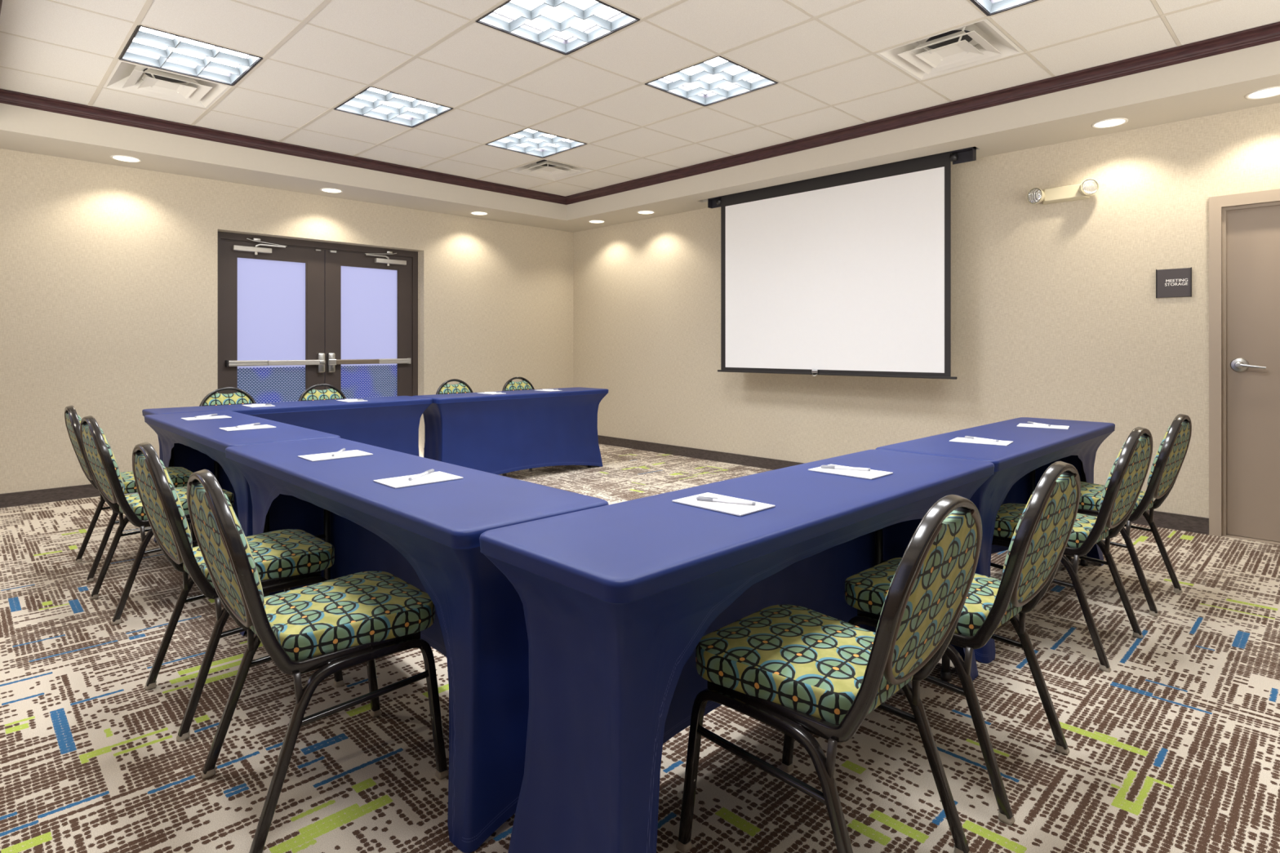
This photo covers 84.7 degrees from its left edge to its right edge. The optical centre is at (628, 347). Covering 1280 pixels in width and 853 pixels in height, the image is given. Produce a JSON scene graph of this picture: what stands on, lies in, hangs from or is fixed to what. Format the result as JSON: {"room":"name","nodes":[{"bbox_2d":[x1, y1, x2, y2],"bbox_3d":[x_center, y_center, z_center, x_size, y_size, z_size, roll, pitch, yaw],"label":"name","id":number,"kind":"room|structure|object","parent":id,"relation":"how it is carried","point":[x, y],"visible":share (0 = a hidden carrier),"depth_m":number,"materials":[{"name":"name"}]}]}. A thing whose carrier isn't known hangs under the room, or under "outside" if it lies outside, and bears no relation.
{"room":"hotel meeting room","nodes":[
{"label":"hotel meeting room","id":0,"kind":"room"},
{"bbox_2d":[0,148,573,493],"bbox_3d":[-2.915,-0.309,6.637,6.285,2.899,0.250,0,0,-44],"label":"wall","id":1,"kind":"structure","parent":0,"point":[108,273],"depth_m":5.64,"materials":[{"name":"paint"}]},
{"bbox_2d":[0,448,424,507],"bbox_3d":[-2.824,1.091,6.542,5.987,0.099,0.013,0,0,-44],"label":"baseboard","id":2,"kind":"structure","parent":1,"relation":"attached to","point":[66,493],"depth_m":5.15,"materials":[{"name":"plastic"}]},
{"bbox_2d":[217,231,417,403],"bbox_3d":[-2.884,0.072,6.682,1.891,2.137,0.128,0,0,-44],"label":"door","id":3,"kind":"structure","parent":1,"relation":"in","point":[295,316],"depth_m":6.61,"materials":[{"name":"brown metal"}]},
{"bbox_2d":[0,444,1279,852],"bbox_3d":[-0.118,1.140,3.742,5.985,0.001,7.800,0,0,-44],"label":"floor","id":4,"kind":"structure","parent":0,"point":[1175,748],"depth_m":2.04,"materials":[{"name":"carpet"}]},
{"bbox_2d":[64,405,198,582],"bbox_3d":[-2.622,0.717,3.704,0.542,0.846,0.458,0,0,-44],"label":"banquet chair","id":5,"kind":"object","parent":4,"relation":"on","point":[180,476],"visible":0.38,"depth_m":3.56,"materials":[{"name":"metal"}]},
{"bbox_2d":[80,415,234,625],"bbox_3d":[-2.132,0.717,3.185,0.458,0.846,0.542,0,0,43],"label":"banquet chair","id":6,"kind":"object","parent":4,"relation":"on","point":[100,456],"visible":0.56,"depth_m":2.98,"materials":[{"name":"fabric"}]},
{"bbox_2d":[168,446,219,483],"bbox_3d":[-2.075,0.774,3.652,0.400,0.732,1.750,0,0,-44],"label":"folding table","id":7,"kind":"object","parent":4,"relation":"on","point":[171,460],"visible":0.06,"depth_m":4.25,"materials":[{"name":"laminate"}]},
{"bbox_2d":[144,410,340,542],"bbox_3d":[-2.075,0.770,3.653,0.454,0.740,1.804,0,0,-44],"label":"table cover","id":8,"kind":"object","parent":7,"relation":"on","point":[197,444],"visible":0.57,"depth_m":3.43,"materials":[{"name":"blue fabric"}]},
{"bbox_2d":[181,415,231,420],"bbox_3d":[-2.370,0.398,3.944,0.218,0.003,0.144,0,0,-44],"label":"notepad","id":9,"kind":"object","parent":8,"relation":"on","point":[217,416],"visible":1,"depth_m":3.93,"materials":[{"name":"paper"}]},
{"bbox_2d":[194,413,217,417],"bbox_3d":[-2.406,0.391,4.001,0.010,0.010,0.154,0,0,14],"label":"pen","id":10,"kind":"object","parent":9,"relation":"on","point":[211,415],"visible":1,"depth_m":4.00,"materials":[{"name":"white plastic"}]},
{"bbox_2d":[218,424,276,431],"bbox_3d":[-1.877,0.398,3.462,0.218,0.003,0.144,0,0,-44],"label":"notepad","id":11,"kind":"object","parent":8,"relation":"on","point":[264,426],"visible":1,"depth_m":3.43,"materials":[{"name":"paper"}]},
{"bbox_2d":[235,422,260,427],"bbox_3d":[-1.905,0.391,3.517,0.009,0.010,0.154,0,0,14],"label":"pen","id":12,"kind":"object","parent":11,"relation":"on","point":[255,424],"visible":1,"depth_m":3.52,"materials":[{"name":"white plastic"}]},
{"bbox_2d":[199,386,256,406],"bbox_3d":[-2.775,0.717,4.984,0.458,0.846,0.542,0,0,-44],"label":"banquet chair","id":13,"kind":"object","parent":4,"relation":"on","point":[241,397],"visible":0.09,"depth_m":5.14,"materials":[{"name":"fabric"}]},
{"bbox_2d":[132,442,344,742],"bbox_3d":[-1.307,0.717,2.336,0.542,0.846,0.458,0,0,-45],"label":"banquet chair","id":14,"kind":"object","parent":4,"relation":"on","point":[286,559],"visible":0.77,"depth_m":2.23,"materials":[{"name":"fabric"}]},
{"bbox_2d":[262,508,330,596],"bbox_3d":[-0.833,0.774,2.324,0.402,0.732,1.766,0,0,-44],"label":"folding table","id":15,"kind":"object","parent":4,"relation":"on","point":[326,535],"visible":0.03,"depth_m":2.93,"materials":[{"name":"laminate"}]},
{"bbox_2d":[225,437,608,852],"bbox_3d":[-0.832,0.770,2.324,0.456,0.740,1.820,0,0,-44],"label":"table cover","id":16,"kind":"object","parent":15,"relation":"on","point":[426,536],"visible":0.72,"depth_m":1.74,"materials":[{"name":"blue fabric"}]},
{"bbox_2d":[297,449,373,461],"bbox_3d":[-1.076,0.398,2.579,0.218,0.003,0.144,0,0,-44],"label":"notepad","id":17,"kind":"object","parent":16,"relation":"on","point":[316,457],"visible":1,"depth_m":2.56,"materials":[{"name":"paper"}]},
{"bbox_2d":[331,448,345,456],"bbox_3d":[-1.079,0.391,2.614,0.010,0.010,0.154,0,0,-7],"label":"pen","id":18,"kind":"object","parent":17,"relation":"on","point":[343,449],"visible":1,"depth_m":2.60,"materials":[{"name":"white plastic"}]},
{"bbox_2d":[373,471,462,488],"bbox_3d":[-0.631,0.398,2.112,0.218,0.003,0.144,0,0,-44],"label":"notepad","id":19,"kind":"object","parent":16,"relation":"on","point":[435,477],"visible":1,"depth_m":2.10,"materials":[{"name":"paper"}]},
{"bbox_2d":[408,468,434,480],"bbox_3d":[-0.635,0.391,2.156,0.010,0.010,0.154,0,0,11],"label":"pen","id":20,"kind":"object","parent":19,"relation":"on","point":[432,470],"visible":1,"depth_m":2.15,"materials":[{"name":"white plastic"}]},
{"bbox_2d":[186,469,448,852],"bbox_3d":[-0.826,0.717,1.847,0.542,0.846,0.458,0,0,-43],"label":"banquet chair","id":21,"kind":"object","parent":4,"relation":"on","point":[331,626],"visible":0.99,"depth_m":1.74,"materials":[{"name":"fabric"}]},
{"bbox_2d":[297,383,346,400],"bbox_3d":[-2.287,0.717,5.455,0.458,0.846,0.542,0,0,-44],"label":"banquet chair","id":22,"kind":"object","parent":4,"relation":"on","point":[333,393],"visible":0.09,"depth_m":5.61,"materials":[{"name":"fabric"}]},
{"bbox_2d":[435,378,506,475],"bbox_3d":[-1.433,0.717,6.287,0.458,0.846,0.542,0,0,-44],"label":"banquet chair","id":23,"kind":"object","parent":4,"relation":"on","point":[462,387],"visible":0.16,"depth_m":6.43,"materials":[{"name":"fabric"}]},
{"bbox_2d":[502,376,568,471],"bbox_3d":[-0.924,0.717,6.779,0.458,0.846,0.542,0,0,-44],"label":"banquet chair","id":24,"kind":"object","parent":4,"relation":"on","point":[525,384],"visible":0.14,"depth_m":6.91,"materials":[{"name":"fabric"}]},
{"bbox_2d":[675,494,982,852],"bbox_3d":[0.457,0.717,1.565,0.458,0.846,0.542,0,0,-45],"label":"banquet chair","id":25,"kind":"object","parent":4,"relation":"on","point":[797,671],"visible":1,"depth_m":1.46,"materials":[{"name":"fabric"}]},
{"bbox_2d":[875,528,951,682],"bbox_3d":[0.474,0.774,1.981,1.756,0.732,0.406,0,0,-44],"label":"folding table","id":26,"kind":"object","parent":4,"relation":"on","point":[945,674],"visible":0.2,"depth_m":2.57,"materials":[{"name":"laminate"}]},
{"bbox_2d":[479,449,994,852],"bbox_3d":[0.474,0.770,1.981,1.810,0.740,0.460,0,0,-44],"label":"table cover","id":27,"kind":"object","parent":26,"relation":"on","point":[618,600],"visible":0.81,"depth_m":1.46,"materials":[{"name":"blue fabric"}]},
{"bbox_2d":[671,492,775,515],"bbox_3d":[0.240,0.398,1.786,0.144,0.003,0.218,0,0,-44],"label":"notepad","id":28,"kind":"object","parent":27,"relation":"on","point":[738,509],"visible":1,"depth_m":1.76,"materials":[{"name":"paper"}]},
{"bbox_2d":[696,496,755,505],"bbox_3d":[0.247,0.391,1.787,0.154,0.010,0.009,0,0,24],"label":"pen","id":29,"kind":"object","parent":28,"relation":"on","point":[700,498],"visible":1,"depth_m":1.79,"materials":[{"name":"white plastic"}]},
{"bbox_2d":[808,464,893,479],"bbox_3d":[0.709,0.398,2.246,0.144,0.003,0.218,0,0,-44],"label":"notepad","id":30,"kind":"object","parent":27,"relation":"on","point":[872,474],"visible":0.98,"depth_m":2.22,"materials":[{"name":"paper"}]},
{"bbox_2d":[820,465,870,471],"bbox_3d":[0.703,0.391,2.273,0.154,0.010,0.010,0,0,21],"label":"pen","id":31,"kind":"object","parent":30,"relation":"on","point":[821,466],"visible":1,"depth_m":2.27,"materials":[{"name":"white plastic"}]},
{"bbox_2d":[837,461,1080,825],"bbox_3d":[0.932,0.717,1.981,0.458,0.846,0.542,0,0,-43],"label":"banquet chair","id":32,"kind":"object","parent":4,"relation":"on","point":[1042,534],"visible":0.71,"depth_m":1.80,"materials":[{"name":"fabric"}]},
{"bbox_2d":[1030,460,1088,566],"bbox_3d":[1.772,0.774,3.246,1.739,0.732,0.406,0,0,-44],"label":"folding table","id":33,"kind":"object","parent":4,"relation":"on","point":[1082,562],"visible":0.12,"depth_m":3.67,"materials":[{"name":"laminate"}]},
{"bbox_2d":[875,417,1115,663],"bbox_3d":[1.772,0.770,3.246,1.793,0.740,0.460,0,0,-44],"label":"table cover","id":34,"kind":"object","parent":33,"relation":"on","point":[1031,449],"visible":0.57,"depth_m":2.94,"materials":[{"name":"blue fabric"}]},
{"bbox_2d":[949,437,1013,445],"bbox_3d":[1.487,0.398,2.960,0.218,0.003,0.144,0,0,38],"label":"notepad","id":35,"kind":"object","parent":34,"relation":"on","point":[957,439],"visible":0.98,"depth_m":2.93,"materials":[{"name":"paper"}]},
{"bbox_2d":[964,435,998,442],"bbox_3d":[1.505,0.391,2.994,0.009,0.010,0.154,0,0,-28],"label":"pen","id":36,"kind":"object","parent":35,"relation":"on","point":[966,437],"visible":1,"depth_m":3.00,"materials":[{"name":"white plastic"}]},
{"bbox_2d":[1016,423,1069,429],"bbox_3d":[2.082,0.398,3.525,0.218,0.003,0.144,0,0,35],"label":"notepad","id":37,"kind":"object","parent":34,"relation":"on","point":[1060,427],"visible":0.98,"depth_m":3.50,"materials":[{"name":"paper"}]},
{"bbox_2d":[1026,421,1050,426],"bbox_3d":[2.091,0.391,3.578,0.010,0.010,0.154,0,0,-9],"label":"pen","id":38,"kind":"object","parent":37,"relation":"on","point":[1028,422],"visible":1,"depth_m":3.58,"materials":[{"name":"white plastic"}]},
{"bbox_2d":[990,426,1152,672],"bbox_3d":[1.711,0.717,2.768,0.458,0.846,0.542,0,0,-41],"label":"banquet chair","id":39,"kind":"object","parent":4,"relation":"on","point":[1128,473],"visible":0.63,"depth_m":2.58,"materials":[{"name":"fabric"}]},
{"bbox_2d":[1063,413,1191,616],"bbox_3d":[2.266,0.717,3.276,0.458,0.846,0.542,0,0,-41],"label":"banquet chair","id":40,"kind":"object","parent":4,"relation":"on","point":[1171,454],"visible":0.62,"depth_m":3.08,"materials":[{"name":"fabric"}]},
{"bbox_2d":[0,0,1279,232],"bbox_3d":[-0.146,-1.630,3.771,6.285,0.442,8.120,0,0,-44],"label":"ceiling","id":41,"kind":"structure","parent":0,"point":[821,55],"depth_m":4.37,"materials":[{"name":"tile"}]},
{"bbox_2d":[110,155,142,162],"bbox_3d":[-3.753,-1.406,5.244,0.192,0.006,0.192,0,0,-44],"label":"recessed light","id":42,"kind":"object","parent":41,"relation":"in","point":[119,157],"visible":1,"depth_m":5.24,"materials":[{"name":"white glass"}]},
{"bbox_2d":[102,60,231,108],"bbox_3d":[-2.930,-1.722,4.457,0.590,0.162,0.590,0,0,-44],"label":"ceiling vent","id":43,"kind":"object","parent":41,"relation":"in","point":[126,77],"visible":0.67,"depth_m":4.48,"materials":[{"name":"white metal"}]},
{"bbox_2d":[118,25,263,85],"bbox_3d":[-2.506,-1.696,4.018,0.600,0.090,0.600,0,0,-44],"label":"ceiling light","id":44,"kind":"object","parent":41,"relation":"attached to","point":[148,46],"visible":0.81,"depth_m":4.08,"materials":[{"name":"white plastic"}]},
{"bbox_2d":[320,187,342,193],"bbox_3d":[-2.667,-1.406,6.306,0.192,0.006,0.192,0,0,-44],"label":"recessed light","id":45,"kind":"object","parent":41,"relation":"in","point":[323,189],"visible":1,"depth_m":6.31,"materials":[{"name":"white"}]},
{"bbox_2d":[333,86,453,127],"bbox_3d":[-1.629,-1.696,4.865,0.600,0.090,0.600,0,0,-44],"label":"ceiling light","id":46,"kind":"object","parent":41,"relation":"attached to","point":[375,103],"visible":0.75,"depth_m":4.93,"materials":[{"name":"white plastic"}]},
{"bbox_2d":[470,211,488,215],"bbox_3d":[-1.569,-1.406,7.381,0.192,0.006,0.192,0,0,-44],"label":"recessed light","id":47,"kind":"object","parent":41,"relation":"in","point":[477,213],"visible":1,"depth_m":7.38,"materials":[{"name":"white"}]},
{"bbox_2d":[485,128,587,158],"bbox_3d":[-0.752,-1.696,5.713,0.600,0.090,0.600,0,0,-44],"label":"ceiling light","id":48,"kind":"object","parent":41,"relation":"attached to","point":[529,141],"visible":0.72,"depth_m":5.79,"materials":[{"name":"white plastic"}]},
{"bbox_2d":[506,158,593,181],"bbox_3d":[-0.738,-1.722,6.575,0.590,0.162,0.590,0,0,-44],"label":"ceiling vent","id":49,"kind":"object","parent":41,"relation":"in","point":[544,168],"visible":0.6,"depth_m":6.62,"materials":[{"name":"white metal"}]},
{"bbox_2d":[475,0,640,54],"bbox_3d":[-0.358,-1.696,3.550,0.600,0.090,0.600,0,0,-44],"label":"ceiling light","id":50,"kind":"object","parent":41,"relation":"attached to","point":[564,27],"visible":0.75,"depth_m":3.64,"materials":[{"name":"white plastic"}]},
{"bbox_2d":[588,219,605,223],"bbox_3d":[-0.355,-1.406,7.870,0.192,0.006,0.192,0,0,-44],"label":"recessed light","id":51,"kind":"object","parent":41,"relation":"in","point":[595,221],"visible":1,"depth_m":7.87,"materials":[{"name":"white"}]},
{"bbox_2d":[0,0,1279,204],"bbox_3d":[-0.118,-1.617,3.742,4.849,0.070,6.664,0,0,-44],"label":"trim","id":52,"kind":"structure","parent":41,"relation":"attached to","point":[1270,33],"depth_m":5.05,"materials":[{"name":"brown wood"}]},
{"bbox_2d":[636,210,654,214],"bbox_3d":[0.183,-1.406,7.327,0.192,0.006,0.192,0,0,-44],"label":"recessed light","id":53,"kind":"object","parent":41,"relation":"in","point":[645,212],"visible":1,"depth_m":7.33,"materials":[{"name":"white"}]},
{"bbox_2d":[644,55,777,106],"bbox_3d":[0.518,-1.696,4.397,0.600,0.090,0.600,0,0,-44],"label":"ceiling light","id":54,"kind":"object","parent":41,"relation":"attached to","point":[717,79],"visible":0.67,"depth_m":4.47,"materials":[{"name":"white plastic"}]},
{"bbox_2d":[707,146,976,379],"bbox_3d":[1.616,-0.633,5.848,0.075,1.751,2.414,0,0,-44],"label":"projector screen","id":55,"kind":"object","parent":41,"relation":"hanging from","point":[848,273],"visible":0.89,"depth_m":5.71,"materials":[{"name":"white fabric"}]},
{"bbox_2d":[875,18,1024,80],"bbox_3d":[1.804,-1.722,3.944,0.590,0.162,0.590,0,0,-44],"label":"ceiling vent","id":56,"kind":"object","parent":41,"relation":"in","point":[980,42],"visible":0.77,"depth_m":3.97,"materials":[{"name":"white metal"}]},
{"bbox_2d":[970,0,1038,16],"bbox_3d":[1.789,-1.696,3.082,0.600,0.090,0.600,0,0,-44],"label":"ceiling light","id":57,"kind":"object","parent":41,"relation":"attached to","point":[988,7],"visible":1,"depth_m":3.43,"materials":[{"name":"white plastic"}]},
{"bbox_2d":[1091,117,1128,128],"bbox_3d":[3.023,-1.406,4.409,0.192,0.006,0.192,0,0,-44],"label":"recessed light","id":58,"kind":"object","parent":41,"relation":"in","point":[1110,122],"visible":1,"depth_m":4.40,"materials":[{"name":"white"}]},
{"bbox_2d":[1244,85,1279,99],"bbox_3d":[3.537,-1.406,3.883,0.192,0.006,0.192,0,0,-44],"label":"recessed light","id":59,"kind":"object","parent":41,"relation":"in","point":[1268,92],"visible":1,"depth_m":3.89,"materials":[{"name":"white"}]},
{"bbox_2d":[573,102,1279,518],"bbox_3d":[2.088,-0.309,5.874,0.150,2.899,7.800,0,0,-44],"label":"wall","id":60,"kind":"structure","parent":0,"point":[1056,313],"depth_m":5.06,"materials":[{"name":"paint"}]},
{"bbox_2d":[597,435,1208,534],"bbox_3d":[2.034,1.091,5.812,0.013,0.099,7.791,0,0,-44],"label":"baseboard","id":61,"kind":"structure","parent":60,"relation":"attached to","point":[1188,523],"depth_m":6.72,"materials":[{"name":"plastic"}]},
{"bbox_2d":[1026,178,1099,204],"bbox_3d":[2.951,-1.054,4.779,0.129,0.123,0.428,0,0,-44],"label":"emergency light","id":62,"kind":"object","parent":60,"relation":"attached to","point":[1088,187],"visible":1,"depth_m":4.77,"materials":[{"name":"beige plastic"}]},
{"bbox_2d":[1155,266,1191,297],"bbox_3d":[3.408,-0.401,4.388,0.015,0.182,0.178,0,0,-44],"label":"door sign","id":63,"kind":"object","parent":60,"relation":"attached to","point":[1171,282],"visible":1,"depth_m":4.38,"materials":[{"name":"grey plastic"}]},
{"bbox_2d":[1208,188,1279,545],"bbox_3d":[3.942,0.109,3.951,0.174,2.102,1.026,0,0,-44],"label":"door","id":64,"kind":"structure","parent":60,"relation":"in","point":[1244,228],"depth_m":4.20,"materials":[{"name":"beige paint"}]},
{"bbox_3d":[-2.330,0.774,4.998,1.770,0.732,0.406,0,0,-44],"label":"folding table","id":65,"kind":"object","parent":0,"visible":0},
{"bbox_2d":[142,395,432,462],"bbox_3d":[-2.329,0.770,4.998,1.824,0.740,0.460,0,0,-44],"label":"table cover","id":66,"kind":"object","parent":65,"relation":"on","point":[390,423],"visible":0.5,"depth_m":5.08,"materials":[{"name":"blue fabric"}]},
{"bbox_2d":[242,404,275,407],"bbox_3d":[-2.516,0.398,4.774,0.144,0.003,0.218,0,0,-44],"label":"notepad","id":67,"kind":"object","parent":66,"relation":"on","point":[249,406],"visible":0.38,"depth_m":4.71,"materials":[{"name":"paper"}]},
{"bbox_2d":[250,404,271,405],"bbox_3d":[-2.500,0.391,4.779,0.154,0.010,0.010,0,0,9],"label":"pen","id":68,"kind":"object","parent":67,"relation":"on","point":[251,404],"visible":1,"depth_m":4.77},
{"bbox_2d":[336,400,365,402],"bbox_3d":[-2.056,0.398,5.219,0.144,0.003,0.218,0,0,-44],"label":"notepad","id":69,"kind":"object","parent":66,"relation":"on","point":[347,401],"visible":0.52,"depth_m":5.20,"materials":[{"name":"paper"}]},
{"bbox_3d":[-0.985,0.774,6.235,1.754,0.732,0.406,0,0,-44],"label":"folding table","id":70,"kind":"object","parent":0,"visible":0},
{"bbox_2d":[412,386,608,475],"bbox_3d":[-0.985,0.770,6.235,1.808,0.740,0.460,0,0,-44],"label":"table cover","id":71,"kind":"object","parent":70,"relation":"on","point":[513,430],"visible":0.91,"depth_m":5.98,"materials":[{"name":"blue fabric"}]},
{"bbox_2d":[477,392,503,394],"bbox_3d":[-1.180,0.398,6.054,0.218,0.003,0.144,0,0,43],"label":"notepad","id":72,"kind":"object","parent":71,"relation":"on","point":[477,393],"visible":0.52,"depth_m":6.05,"materials":[{"name":"paper"}]},
{"bbox_2d":[537,389,562,391],"bbox_3d":[-0.735,0.398,6.449,0.218,0.003,0.144,0,0,40],"label":"notepad","id":73,"kind":"object","parent":71,"relation":"on","point":[540,389],"visible":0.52,"depth_m":6.39,"materials":[{"name":"paper"}]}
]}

